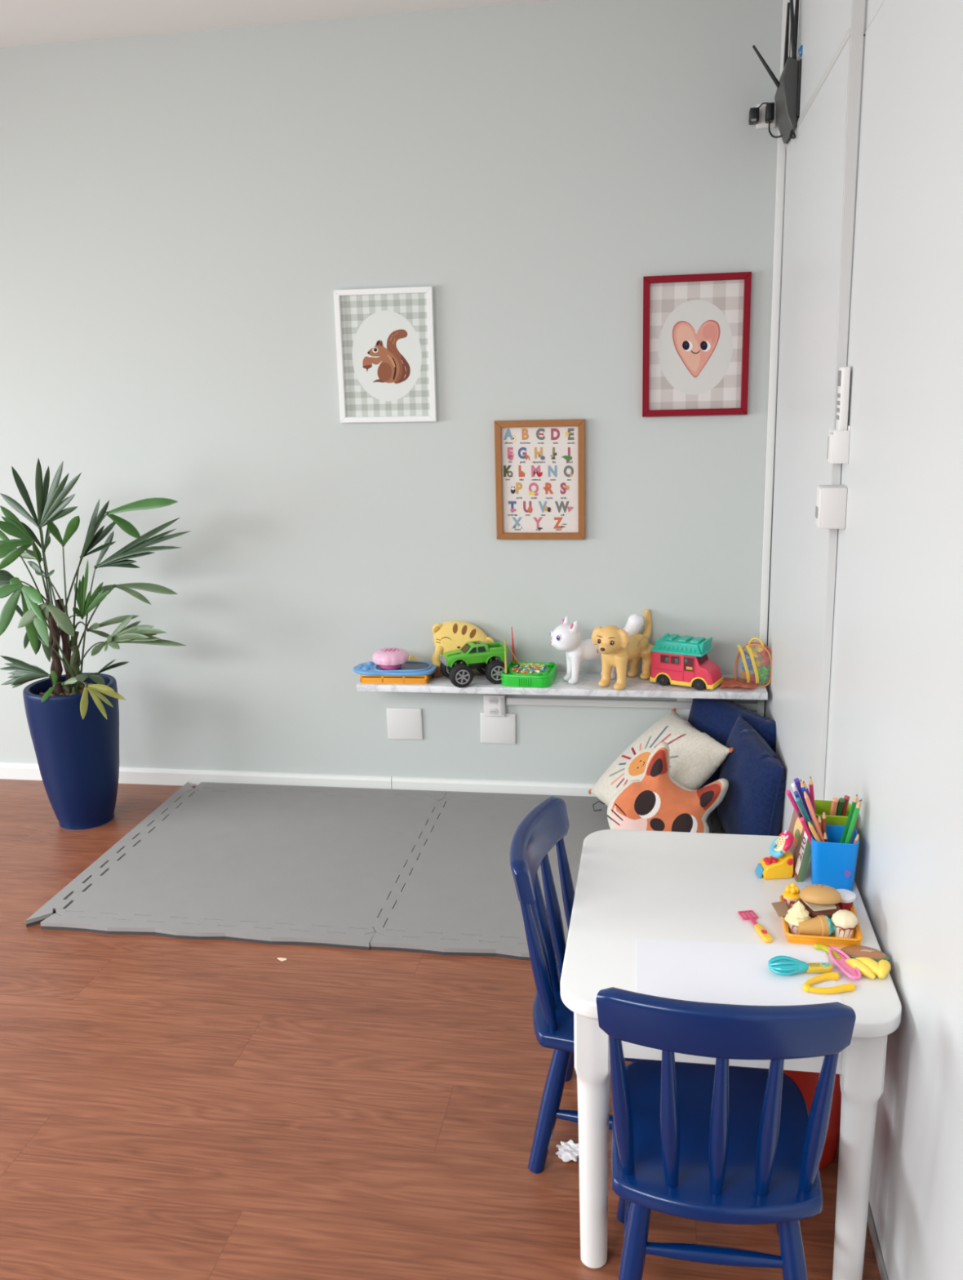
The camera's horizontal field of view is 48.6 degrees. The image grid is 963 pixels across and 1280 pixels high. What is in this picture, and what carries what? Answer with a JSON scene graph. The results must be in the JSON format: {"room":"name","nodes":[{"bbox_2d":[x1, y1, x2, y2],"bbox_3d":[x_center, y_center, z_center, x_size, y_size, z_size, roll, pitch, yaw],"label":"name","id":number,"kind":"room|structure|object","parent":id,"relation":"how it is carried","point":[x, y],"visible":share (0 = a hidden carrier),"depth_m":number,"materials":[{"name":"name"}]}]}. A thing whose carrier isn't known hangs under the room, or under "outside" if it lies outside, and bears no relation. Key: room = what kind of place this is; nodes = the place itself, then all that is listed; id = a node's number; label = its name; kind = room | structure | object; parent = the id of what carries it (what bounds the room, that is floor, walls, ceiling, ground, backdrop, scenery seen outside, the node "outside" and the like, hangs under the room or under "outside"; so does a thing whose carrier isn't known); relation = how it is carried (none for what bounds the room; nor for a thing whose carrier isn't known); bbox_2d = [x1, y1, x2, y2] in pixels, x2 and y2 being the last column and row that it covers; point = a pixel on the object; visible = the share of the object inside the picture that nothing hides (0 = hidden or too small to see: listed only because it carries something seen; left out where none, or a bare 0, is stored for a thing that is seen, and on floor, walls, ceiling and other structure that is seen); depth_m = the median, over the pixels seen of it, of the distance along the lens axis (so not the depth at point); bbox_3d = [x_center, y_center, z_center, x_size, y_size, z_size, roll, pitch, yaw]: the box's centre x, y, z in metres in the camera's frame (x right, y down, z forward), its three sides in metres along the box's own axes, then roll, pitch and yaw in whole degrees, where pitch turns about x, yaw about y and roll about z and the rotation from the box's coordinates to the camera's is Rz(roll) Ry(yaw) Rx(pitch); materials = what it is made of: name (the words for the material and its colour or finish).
{"room":"children's room","nodes":[
{"label":"children's room","id":0,"kind":"room"},
{"bbox_2d":[22,672,119,830],"bbox_3d":[-1.319,0.369,3.489,0.284,0.468,0.284,1,14,9],"label":"planter","id":1,"kind":"object","parent":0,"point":[77,753],"depth_m":3.39,"materials":[{"name":"blue ceramic"}]},
{"bbox_2d":[0,0,555,48],"bbox_3d":[-1.580,-1.400,1.442,4.400,0.060,4.000,1,14,9],"label":"ceiling","id":2,"kind":"structure","parent":0,"point":[22,22],"depth_m":3.05,"materials":[{"name":"white paint"}]},
{"bbox_2d":[0,0,791,783],"bbox_3d":[-1.229,-0.681,3.614,4.500,2.500,0.120,1,14,9],"label":"wall","id":3,"kind":"structure","parent":0,"point":[183,215],"depth_m":3.35,"materials":[{"name":"grey paint"}]},
{"bbox_2d":[0,762,595,796],"bbox_3d":[-1.232,0.490,3.842,4.350,0.058,0.014,1,14,9],"label":"baseboard","id":4,"kind":"structure","parent":3,"relation":"attached to","point":[140,775],"depth_m":3.72,"materials":[{"name":"white"}]},
{"bbox_2d":[333,286,437,422],"bbox_3d":[-0.299,-0.887,3.330,0.311,0.404,0.021,1,14,9],"label":"picture frame","id":5,"kind":"object","parent":3,"relation":"attached to","point":[385,337],"visible":1,"depth_m":3.33,"materials":[{"name":"white"}]},
{"bbox_2d":[386,707,422,739],"bbox_3d":[-0.261,0.285,3.627,0.121,0.110,0.011,0,14,10],"label":"wall plate","id":6,"kind":"object","parent":3,"relation":"attached to","point":[402,723],"visible":1,"depth_m":3.62,"materials":[{"name":"white plastic"}]},
{"bbox_2d":[483,693,506,716],"bbox_3d":[0.044,0.216,3.547,0.071,0.074,0.032,1,14,9],"label":"power socket","id":7,"kind":"object","parent":3,"relation":"attached to","point":[495,704],"visible":0.98,"depth_m":3.54,"materials":[{"name":"white plastic"}]},
{"bbox_2d":[480,712,515,744],"bbox_3d":[0.056,0.296,3.576,0.119,0.106,0.011,2,14,9],"label":"wall plate","id":8,"kind":"object","parent":3,"relation":"attached to","point":[497,730],"visible":1,"depth_m":3.57,"materials":[{"name":"white plastic"}]},
{"bbox_2d":[494,418,585,539],"bbox_3d":[0.184,-0.502,3.346,0.281,0.371,0.021,1,14,9],"label":"picture frame","id":9,"kind":"object","parent":3,"relation":"attached to","point":[540,464],"visible":1,"depth_m":3.35,"materials":[{"name":"brown wood"}]},
{"bbox_2d":[356,670,768,699],"bbox_3d":[0.247,0.155,3.409,1.280,0.058,0.199,1,14,9],"label":"wall shelf","id":10,"kind":"object","parent":3,"relation":"attached to","point":[587,685],"visible":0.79,"depth_m":3.33,"materials":[{"name":"stone"}]},
{"bbox_2d":[352,661,436,684],"bbox_3d":[-0.281,0.103,3.456,0.273,0.050,0.142,0,14,8],"label":"board","id":11,"kind":"object","parent":10,"relation":"on","point":[410,672],"visible":0.95,"depth_m":3.41,"materials":[{"name":"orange plastic"}]},
{"bbox_2d":[372,647,408,669],"bbox_3d":[-0.292,0.059,3.429,0.119,0.056,0.119,1,14,9],"label":"toy","id":12,"kind":"object","parent":11,"relation":"on","point":[390,658],"visible":1,"depth_m":3.39,"materials":[{"name":"pink plastic"}]},
{"bbox_2d":[352,662,436,675],"bbox_3d":[-0.281,0.093,3.454,0.273,0.011,0.142,0,14,7],"label":"tray","id":13,"kind":"object","parent":11,"relation":"on","point":[369,668],"depth_m":3.42,"materials":[{"name":"blue plastic"}]},
{"bbox_2d":[408,620,494,676],"bbox_3d":[-0.103,0.029,3.477,0.293,0.176,0.100,1,14,9],"label":"plush toy","id":14,"kind":"object","parent":10,"relation":"on","point":[453,635],"visible":0.44,"depth_m":3.46,"materials":[{"name":"yellow fabric"}]},
{"bbox_2d":[440,640,508,688],"bbox_3d":[-0.025,0.070,3.404,0.205,0.124,0.149,-6,15,-16],"label":"truck","id":15,"kind":"object","parent":10,"relation":"on","point":[474,655],"visible":0.97,"depth_m":3.36,"materials":[{"name":"green plastic"}]},
{"bbox_2d":[500,660,557,687],"bbox_3d":[0.152,0.107,3.400,0.165,0.044,0.164,2,14,13],"label":"game","id":16,"kind":"object","parent":10,"relation":"on","point":[531,674],"visible":1,"depth_m":3.35,"materials":[{"name":"green plastic"}]},
{"bbox_2d":[504,638,522,673],"bbox_3d":[0.100,0.043,3.362,0.009,0.111,0.080,11,19,42],"label":"fishing rod","id":17,"kind":"object","parent":16,"relation":"on","point":[505,659],"visible":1,"depth_m":3.34,"materials":[{"name":"yellow plastic"}]},
{"bbox_2d":[511,626,517,662],"bbox_3d":[0.106,0.017,3.448,0.018,0.120,0.008,7,17,32],"label":"fishing rod","id":18,"kind":"object","parent":16,"relation":"in","point":[513,642],"visible":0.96,"depth_m":3.45,"materials":[{"name":"red plastic"}]},
{"bbox_2d":[550,613,644,684],"bbox_3d":[0.361,0.025,3.369,0.305,0.208,0.095,-5,15,-15],"label":"cat","id":19,"kind":"object","parent":10,"relation":"on","point":[566,637],"visible":0.7,"depth_m":3.33},
{"bbox_2d":[591,608,653,690],"bbox_3d":[0.455,0.033,3.318,0.129,0.214,0.294,11,19,42],"label":"dog","id":20,"kind":"object","parent":10,"relation":"on","point":[616,647],"visible":0.96,"depth_m":3.29},
{"bbox_2d":[649,632,723,690],"bbox_3d":[0.635,0.062,3.297,0.207,0.157,0.100,7,16,31],"label":"van","id":21,"kind":"object","parent":10,"relation":"on","point":[682,660],"visible":1,"depth_m":3.26,"materials":[{"name":"red plastic"}]},
{"bbox_2d":[719,676,756,688],"bbox_3d":[0.783,0.132,3.280,0.120,0.011,0.116,1,14,9],"label":"net bag","id":22,"kind":"object","parent":10,"relation":"on","point":[731,682],"visible":0.88,"depth_m":3.27,"materials":[{"name":"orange fabric"}]},
{"bbox_2d":[733,637,772,686],"bbox_3d":[0.832,0.068,3.265,0.116,0.154,0.091,6,16,29],"label":"clear bag","id":23,"kind":"object","parent":10,"relation":"on","point":[750,643],"visible":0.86,"depth_m":3.24,"materials":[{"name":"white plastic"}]},
{"bbox_2d":[760,649,768,657],"bbox_3d":[0.865,0.043,3.265,0.028,0.028,0.022,-7,15,-21],"label":"plastic piece","id":24,"kind":"object","parent":23,"relation":"in","point":[763,654],"visible":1,"depth_m":3.26,"materials":[{"name":"red plastic"}]},
{"bbox_2d":[762,656,769,665],"bbox_3d":[0.872,0.064,3.263,0.023,0.028,0.028,1,14,9],"label":"plastic piece","id":25,"kind":"object","parent":23,"relation":"in","point":[765,660],"visible":1,"depth_m":3.26,"materials":[{"name":"red plastic"}]},
{"bbox_2d":[506,696,757,711],"bbox_3d":[0.485,0.207,3.476,0.815,0.024,0.020,1,14,9],"label":"duct","id":26,"kind":"object","parent":3,"relation":"attached to","point":[583,702],"visible":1,"depth_m":3.48,"materials":[{"name":"white plastic"}]},
{"bbox_2d":[676,697,693,720],"bbox_3d":[0.694,0.243,3.455,0.120,0.120,0.010,1,14,9],"label":"wall plate","id":27,"kind":"object","parent":3,"relation":"attached to","point":[684,713],"visible":0.02,"depth_m":3.45,"materials":[{"name":"white plastic"}]},
{"bbox_2d":[642,271,751,417],"bbox_3d":[0.638,-0.876,3.174,0.311,0.406,0.021,1,14,9],"label":"picture frame","id":28,"kind":"object","parent":3,"relation":"attached to","point":[696,327],"visible":1,"depth_m":3.17,"materials":[{"name":"red wood"}]},
{"bbox_2d":[756,0,791,716],"bbox_3d":[0.869,-0.626,3.197,0.022,2.420,0.022,1,14,9],"label":"trim","id":29,"kind":"structure","parent":3,"relation":"attached to","point":[781,148],"depth_m":3.15,"materials":[{"name":"white"}]},
{"bbox_2d":[0,778,881,1279],"bbox_3d":[-1.690,1.294,0.995,4.400,0.100,6.200,1,14,9],"label":"floor","id":30,"kind":"structure","parent":0,"point":[171,1108],"depth_m":2.09,"materials":[{"name":"brown wood"}]},
{"bbox_2d":[0,457,191,830],"bbox_3d":[-1.210,0.033,3.346,0.684,1.183,0.357,1,14,9],"label":"potted palm","id":31,"kind":"object","parent":30,"relation":"on","point":[73,717],"visible":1,"depth_m":3.34,"materials":[{"name":"blue"}]},
{"bbox_2d":[26,782,194,927],"bbox_3d":[-1.100,0.637,3.318,0.063,0.020,1.002,1,14,10],"label":"foam mat border","id":32,"kind":"object","parent":30,"relation":"on","point":[59,900],"visible":0.83,"depth_m":3.19,"materials":[{"name":"grey"}]},
{"bbox_2d":[40,911,375,950],"bbox_3d":[-0.721,0.758,2.788,0.904,0.020,0.070,1,14,9],"label":"foam mat border","id":33,"kind":"object","parent":30,"relation":"on","point":[104,923],"visible":1,"depth_m":2.77,"materials":[{"name":"grey"}]},
{"bbox_2d":[194,782,447,799],"bbox_3d":[-0.563,0.530,3.684,0.892,0.020,0.076,1,14,9],"label":"foam mat border","id":34,"kind":"object","parent":30,"relation":"on","point":[220,787],"visible":0.64,"depth_m":3.68,"materials":[{"name":"grey"}]},
{"bbox_2d":[56,787,721,945],"bbox_3d":[-0.199,0.650,3.161,1.810,0.020,0.915,1,14,9],"label":"foam mat","id":35,"kind":"object","parent":30,"relation":"on","point":[231,856],"depth_m":3.12,"materials":[{"name":"grey"}]},
{"bbox_2d":[592,742,728,833],"bbox_3d":[0.522,0.476,3.028,0.370,0.342,0.206,-6,15,-18],"label":"cushion","id":36,"kind":"object","parent":35,"relation":"on","point":[655,801],"visible":0.7,"depth_m":2.99,"materials":[{"name":"orange fabric"}]},
{"bbox_2d":[588,708,733,805],"bbox_3d":[0.538,0.404,3.261,0.302,0.266,0.396,-6,15,-15],"label":"cushion","id":37,"kind":"object","parent":35,"relation":"on","point":[695,756],"visible":0.47,"depth_m":3.23,"materials":[{"name":"beige fabric"}]},
{"bbox_2d":[370,929,557,961],"bbox_3d":[0.165,0.770,2.641,0.893,0.020,0.070,1,14,9],"label":"foam mat border","id":38,"kind":"object","parent":30,"relation":"on","point":[393,940],"visible":0.43,"depth_m":2.67,"materials":[{"name":"grey"}]},
{"bbox_2d":[444,791,601,805],"bbox_3d":[0.317,0.542,3.538,0.893,0.020,0.076,1,14,9],"label":"foam mat border","id":39,"kind":"object","parent":30,"relation":"on","point":[470,796],"visible":0.39,"depth_m":3.57,"materials":[{"name":"grey"}]},
{"bbox_2d":[555,1139,578,1162],"bbox_3d":[0.164,0.934,1.948,0.057,0.037,0.040,1,14,9],"label":"crumpled tissue","id":40,"kind":"object","parent":30,"relation":"on","point":[568,1151],"visible":0.83,"depth_m":1.94,"materials":[{"name":"white paper"}]},
{"bbox_2d":[510,796,643,1173],"bbox_3d":[0.249,0.638,1.950,0.367,0.612,0.330,2,15,16],"label":"chair","id":41,"kind":"object","parent":30,"relation":"on","point":[546,825],"visible":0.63,"depth_m":1.91,"materials":[{"name":"blue paint"}]},
{"bbox_2d":[711,817,726,834],"bbox_3d":[0.739,0.663,3.005,0.143,0.020,0.890,1,14,9],"label":"foam mat border","id":42,"kind":"object","parent":30,"relation":"on","point":[714,820],"visible":0.06,"depth_m":3.32,"materials":[{"name":"grey"}]},
{"bbox_2d":[688,697,776,816],"bbox_3d":[0.767,0.375,3.310,0.156,0.420,0.424,-12,17,-36],"label":"cushion","id":43,"kind":"object","parent":42,"relation":"on","point":[716,717],"visible":0.19,"depth_m":3.26,"materials":[{"name":"blue fabric"}]},
{"bbox_2d":[717,713,786,835],"bbox_3d":[0.781,0.449,3.095,0.143,0.393,0.394,-3,14,-7],"label":"cushion","id":44,"kind":"object","parent":42,"relation":"on","point":[753,803],"visible":0.77,"depth_m":2.98,"materials":[{"name":"blue fabric"}]},
{"bbox_2d":[596,986,856,1279],"bbox_3d":[0.346,0.724,1.595,0.330,0.612,0.367,1,14,9],"label":"chair","id":45,"kind":"object","parent":30,"relation":"on","point":[720,1143],"visible":0.99,"depth_m":1.47,"materials":[{"name":"blue paint"}]},
{"bbox_2d":[560,829,902,1279],"bbox_3d":[0.413,0.703,1.889,0.496,0.500,0.625,1,14,9],"label":"table","id":46,"kind":"object","parent":30,"relation":"on","point":[632,885],"visible":0.65,"depth_m":1.70,"materials":[{"name":"white wood"}]},
{"bbox_2d":[636,938,843,1005],"bbox_3d":[0.385,0.513,1.618,0.296,0.001,0.205,0,14,8],"label":"paper sheet","id":47,"kind":"object","parent":46,"relation":"on","point":[713,972],"visible":0.58,"depth_m":1.63,"materials":[{"name":"white paper"}]},
{"bbox_2d":[768,955,832,975],"bbox_3d":[0.486,0.495,1.623,0.097,0.024,0.039,-1,14,2],"label":"whisk","id":48,"kind":"object","parent":47,"relation":"on","point":[780,965],"visible":1,"depth_m":1.61,"materials":[{"name":"teal plastic"}]},
{"bbox_2d":[813,943,842,959],"bbox_3d":[0.546,0.489,1.674,0.018,0.009,0.053,-9,16,-28],"label":"toy peeler","id":49,"kind":"object","parent":47,"relation":"on","point":[817,946],"visible":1,"depth_m":1.68,"materials":[{"name":"yellow plastic"}]},
{"bbox_2d":[802,972,856,994],"bbox_3d":[0.513,0.512,1.583,0.075,0.011,0.048,-6,15,-18],"label":"tongs","id":50,"kind":"object","parent":47,"relation":"on","point":[806,987],"visible":1,"depth_m":1.57,"materials":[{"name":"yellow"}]},
{"bbox_2d":[737,910,773,942],"bbox_3d":[0.455,0.471,1.760,0.026,0.010,0.102,-4,14,-8],"label":"spatula","id":51,"kind":"object","parent":46,"relation":"on","point":[763,933],"visible":1,"depth_m":1.75,"materials":[{"name":"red plastic"}]},
{"bbox_2d":[755,830,794,879],"bbox_3d":[0.532,0.387,1.927,0.062,0.088,0.051,-2,14,-2],"label":"telephone","id":52,"kind":"object","parent":46,"relation":"on","point":[780,864],"visible":1,"depth_m":1.92,"materials":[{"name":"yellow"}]},
{"bbox_2d":[788,801,817,881],"bbox_3d":[0.582,0.368,1.948,0.034,0.116,0.100,-1,14,1],"label":"book","id":53,"kind":"object","parent":46,"relation":"on","point":[801,848],"visible":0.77,"depth_m":1.92,"materials":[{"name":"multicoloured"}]},
{"bbox_2d":[779,894,862,946],"bbox_3d":[0.559,0.464,1.762,0.120,0.017,0.140,1,14,11],"label":"tray","id":54,"kind":"object","parent":46,"relation":"on","point":[832,940],"visible":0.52,"depth_m":1.70,"materials":[{"name":"orange plastic"}]},
{"bbox_2d":[771,901,789,916],"bbox_3d":[0.501,0.449,1.778,0.022,0.004,0.046,-2,14,0],"label":"card","id":55,"kind":"object","parent":54,"relation":"on","point":[781,908],"visible":0.8,"depth_m":1.78,"materials":[{"name":"brown cardboard"}]},
{"bbox_2d":[782,882,801,909],"bbox_3d":[0.528,0.434,1.810,0.032,0.047,0.032,1,14,9],"label":"cup","id":56,"kind":"object","parent":54,"relation":"on","point":[791,896],"visible":0.9,"depth_m":1.80,"materials":[{"name":"yellow plastic"}]},
{"bbox_2d":[784,901,810,934],"bbox_3d":[0.516,0.449,1.736,0.043,0.054,0.043,1,14,9],"label":"cupcake","id":57,"kind":"object","parent":54,"relation":"on","point":[797,913],"visible":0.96,"depth_m":1.73,"materials":[{"name":"beige plastic"}]},
{"bbox_2d":[787,922,801,934],"bbox_3d":[0.517,0.466,1.740,0.035,0.020,0.036,1,14,9],"label":"cup","id":58,"kind":"object","parent":57,"relation":"on","point":[793,926],"depth_m":1.73,"materials":[{"name":"beige plastic"}]},
{"bbox_2d":[797,915,835,936],"bbox_3d":[0.546,0.463,1.722,0.069,0.036,0.036,-3,14,-4],"label":"cone","id":59,"kind":"object","parent":54,"relation":"on","point":[820,925],"visible":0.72,"depth_m":1.71,"materials":[{"name":"brown plastic"}]},
{"bbox_2d":[799,884,841,918],"bbox_3d":[0.562,0.437,1.767,0.072,0.060,0.073,1,14,9],"label":"burger","id":60,"kind":"object","parent":54,"relation":"on","point":[817,899],"visible":0.82,"depth_m":1.75,"materials":[{"name":"brown plastic"}]},
{"bbox_2d":[831,909,857,937],"bbox_3d":[0.583,0.458,1.712,0.038,0.045,0.038,-3,14,-5],"label":"play sundae","id":61,"kind":"object","parent":54,"relation":"on","point":[845,922],"visible":0.98,"depth_m":1.70,"materials":[{"name":"beige plastic"}]},
{"bbox_2d":[835,926,854,937],"bbox_3d":[0.583,0.467,1.714,0.033,0.026,0.034,1,14,9],"label":"cup","id":62,"kind":"object","parent":61,"relation":"on","point":[840,931],"depth_m":1.70,"materials":[{"name":"beige plastic"}]},
{"bbox_2d":[836,888,856,911],"bbox_3d":[0.609,0.442,1.795,0.040,0.035,0.040,1,14,9],"label":"drink cup","id":63,"kind":"object","parent":54,"relation":"on","point":[848,897],"visible":0.52,"depth_m":1.78,"materials":[{"name":"red"}]},
{"bbox_2d":[814,800,853,826],"bbox_3d":[0.647,0.361,1.977,0.074,0.107,0.074,2,14,12],"label":"pencil cup","id":64,"kind":"object","parent":46,"relation":"on","point":[821,806],"visible":0.19,"depth_m":1.98,"materials":[{"name":"green plastic"}]},
{"bbox_2d":[829,797,839,815],"bbox_3d":[0.643,0.350,1.966,0.028,0.124,0.012,-1,14,1],"label":"pencil","id":65,"kind":"object","parent":64,"relation":"in","point":[835,802],"visible":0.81,"depth_m":1.95,"materials":[{"name":"brown paint"}]},
{"bbox_2d":[835,797,845,816],"bbox_3d":[0.653,0.350,1.966,0.030,0.125,0.011,4,15,22],"label":"pencil","id":66,"kind":"object","parent":64,"relation":"in","point":[842,801],"visible":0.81,"depth_m":1.95,"materials":[{"name":"green paint"}]},
{"bbox_2d":[841,795,849,816],"bbox_3d":[0.662,0.347,1.969,0.030,0.128,0.010,3,15,16],"label":"pencil","id":67,"kind":"object","parent":64,"relation":"in","point":[846,797],"visible":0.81,"depth_m":1.95,"materials":[{"name":"red paint"}]},
{"bbox_2d":[810,824,859,891],"bbox_3d":[0.624,0.389,1.894,0.080,0.096,0.080,2,14,13],"label":"pencil cup","id":68,"kind":"object","parent":46,"relation":"on","point":[833,863],"visible":0.68,"depth_m":1.86,"materials":[{"name":"blue plastic"}]},
{"bbox_2d":[786,789,799,818],"bbox_3d":[0.583,0.348,1.891,0.089,0.169,0.008,2,14,15],"label":"pencil","id":69,"kind":"object","parent":68,"relation":"in","point":[788,792],"visible":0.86,"depth_m":1.88,"materials":[{"name":"pink paint"}]},
{"bbox_2d":[794,777,811,819],"bbox_3d":[0.597,0.335,1.907,0.084,0.187,0.009,-2,14,0],"label":"pencil","id":70,"kind":"object","parent":68,"relation":"in","point":[797,780],"visible":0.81,"depth_m":1.89,"materials":[{"name":"blue paint"}]},
{"bbox_2d":[795,797,813,826],"bbox_3d":[0.596,0.354,1.891,0.082,0.157,0.008,0,14,7],"label":"pencil","id":71,"kind":"object","parent":68,"relation":"in","point":[798,800],"visible":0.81,"depth_m":1.88,"materials":[{"name":"teal paint"}]},
{"bbox_2d":[799,817,812,844],"bbox_3d":[0.591,0.372,1.881,0.065,0.127,0.008,-1,14,2],"label":"pencil","id":72,"kind":"object","parent":68,"relation":"in","point":[802,819],"visible":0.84,"depth_m":1.87,"materials":[{"name":"pink paint"}]},
{"bbox_2d":[796,810,815,839],"bbox_3d":[0.596,0.364,1.891,0.080,0.137,0.006,-3,14,-6],"label":"pencil","id":73,"kind":"object","parent":68,"relation":"in","point":[798,812],"visible":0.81,"depth_m":1.87,"materials":[{"name":"pink paint"}]},
{"bbox_2d":[800,779,817,832],"bbox_3d":[0.599,0.336,1.900,0.068,0.187,0.007,0,14,5],"label":"pencil","id":74,"kind":"object","parent":68,"relation":"in","point":[802,786],"visible":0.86,"depth_m":1.88,"materials":[{"name":"blue paint"}]},
{"bbox_2d":[803,781,816,815],"bbox_3d":[0.602,0.337,1.904,0.061,0.183,0.007,-1,14,1],"label":"pencil","id":75,"kind":"object","parent":68,"relation":"in","point":[804,783],"visible":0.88,"depth_m":1.89,"materials":[{"name":"purple paint"}]},
{"bbox_2d":[808,777,815,812],"bbox_3d":[0.597,0.332,1.907,0.028,0.189,0.007,-1,14,2],"label":"pencil","id":76,"kind":"object","parent":68,"relation":"in","point":[811,783],"visible":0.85,"depth_m":1.89,"materials":[{"name":"pink paint"}]},
{"bbox_2d":[807,819,821,841],"bbox_3d":[0.604,0.374,1.870,0.068,0.128,0.007,-1,14,2],"label":"pencil","id":77,"kind":"object","parent":68,"relation":"in","point":[811,826],"visible":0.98,"depth_m":1.86,"materials":[{"name":"brown paint"}]},
{"bbox_2d":[804,790,824,841],"bbox_3d":[0.600,0.348,1.876,0.070,0.175,0.007,3,15,16],"label":"pencil","id":78,"kind":"object","parent":68,"relation":"in","point":[806,797],"visible":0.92,"depth_m":1.87,"materials":[{"name":"brown paint"}]},
{"bbox_2d":[822,810,826,835],"bbox_3d":[0.609,0.363,1.895,0.018,0.134,0.007,-13,18,-39],"label":"pencil","id":79,"kind":"object","parent":68,"relation":"in","point":[824,816],"visible":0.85,"depth_m":1.88,"materials":[{"name":"brown paint"}]},
{"bbox_2d":[840,794,857,843],"bbox_3d":[0.636,0.350,1.877,0.043,0.168,0.007,-1,14,1],"label":"pencil","id":80,"kind":"object","parent":68,"relation":"in","point":[855,801],"visible":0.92,"depth_m":1.87,"materials":[{"name":"green paint"}]},
{"bbox_2d":[844,800,860,843],"bbox_3d":[0.639,0.355,1.867,0.040,0.163,0.007,1,14,10],"label":"pencil","id":81,"kind":"object","parent":68,"relation":"in","point":[858,806],"visible":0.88,"depth_m":1.85,"materials":[{"name":"green paint"}]},
{"bbox_2d":[849,799,862,844],"bbox_3d":[0.654,0.352,1.884,0.028,0.158,0.003,6,16,29],"label":"pencil","id":82,"kind":"object","parent":68,"relation":"in","point":[851,837],"visible":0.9,"depth_m":1.88,"materials":[{"name":"grey paint"}]},
{"bbox_2d":[828,946,862,980],"bbox_3d":[0.556,0.496,1.637,0.029,0.008,0.094,-3,14,-6],"label":"scoop","id":83,"kind":"object","parent":46,"relation":"on","point":[841,963],"visible":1,"depth_m":1.63,"materials":[{"name":"pink plastic"}]},
{"bbox_2d":[839,945,889,962],"bbox_3d":[0.598,0.489,1.668,0.076,0.010,0.041,3,15,17],"label":"hot dog","id":84,"kind":"object","parent":46,"relation":"on","point":[852,951],"visible":0.83,"depth_m":1.66,"materials":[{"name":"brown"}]},
{"bbox_2d":[845,956,891,979],"bbox_3d":[0.587,0.496,1.618,0.065,0.021,0.042,3,15,19],"label":"banana","id":85,"kind":"object","parent":46,"relation":"on","point":[868,967],"visible":1,"depth_m":1.61,"materials":[{"name":"yellow plastic"}]},
{"bbox_2d":[783,1070,841,1168],"bbox_3d":[0.569,0.771,1.943,0.210,0.334,0.210,1,14,9],"label":"bucket","id":86,"kind":"object","parent":30,"relation":"on","point":[807,1082],"visible":0.07,"depth_m":1.87,"materials":[{"name":"red plastic"}]},
{"bbox_2d":[755,102,776,128],"bbox_3d":[0.800,-1.473,2.996,0.052,0.062,0.020,1,14,9],"label":"outlet","id":87,"kind":"object","parent":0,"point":[762,124],"depth_m":2.99,"materials":[{"name":"white plastic"}]},
{"bbox_2d":[765,0,962,1279],"bbox_3d":[0.639,-0.144,1.268,0.168,2.430,4.222,1,14,9],"label":"wall","id":88,"kind":"structure","parent":0,"point":[895,733],"depth_m":1.69,"materials":[{"name":"white paint"}]},
{"bbox_2d":[748,102,782,137],"bbox_3d":[0.787,-1.437,2.946,0.079,0.106,0.140,-1,14,1],"label":"power adapter","id":89,"kind":"object","parent":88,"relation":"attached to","point":[763,116],"visible":0.92,"depth_m":2.97,"materials":[{"name":"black plastic"}]},
{"bbox_2d":[752,0,803,144],"bbox_3d":[0.774,-1.493,2.795,0.128,0.378,0.223,1,14,9],"label":"router","id":90,"kind":"object","parent":88,"relation":"attached to","point":[788,95],"visible":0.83,"depth_m":2.73,"materials":[{"name":"grey plastic"}]},
{"bbox_2d":[786,27,850,148],"bbox_3d":[0.773,-1.260,2.490,0.006,0.017,1.050,1,14,9],"label":"trim","id":91,"kind":"structure","parent":88,"relation":"attached to","point":[847,35],"depth_m":2.29,"materials":[{"name":"grey"}]},
{"bbox_2d":[815,484,847,528],"bbox_3d":[0.703,-0.269,2.147,0.053,0.082,0.062,1,14,9],"label":"switch box","id":92,"kind":"object","parent":88,"relation":"attached to","point":[831,500],"visible":1,"depth_m":2.12,"materials":[{"name":"white plastic"}]},
{"bbox_2d":[826,425,850,464],"bbox_3d":[0.710,-0.389,2.121,0.034,0.075,0.060,1,14,9],"label":"remote holder","id":93,"kind":"object","parent":88,"relation":"attached to","point":[838,441],"visible":0.91,"depth_m":2.10,"materials":[{"name":"white plastic"}]},
{"bbox_2d":[835,366,850,430],"bbox_3d":[0.712,-0.471,2.099,0.017,0.130,0.045,1,14,9],"label":"remote control","id":94,"kind":"object","parent":93,"relation":"in","point":[844,372],"visible":0.99,"depth_m":2.08,"materials":[{"name":"white plastic"}]},
{"bbox_2d":[817,0,865,799],"bbox_3d":[0.721,-0.367,2.175,0.028,2.420,0.008,1,14,9],"label":"cable conduit","id":95,"kind":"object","parent":88,"relation":"attached to","point":[858,6],"depth_m":2.08,"materials":[{"name":"white plastic"}]},
{"bbox_2d":[866,1200,888,1279],"bbox_3d":[0.567,1.093,1.293,0.006,0.024,2.400,1,14,9],"label":"baseboard","id":96,"kind":"structure","parent":88,"relation":"attached to","point":[882,1271],"depth_m":1.72,"materials":[{"name":"grey"}]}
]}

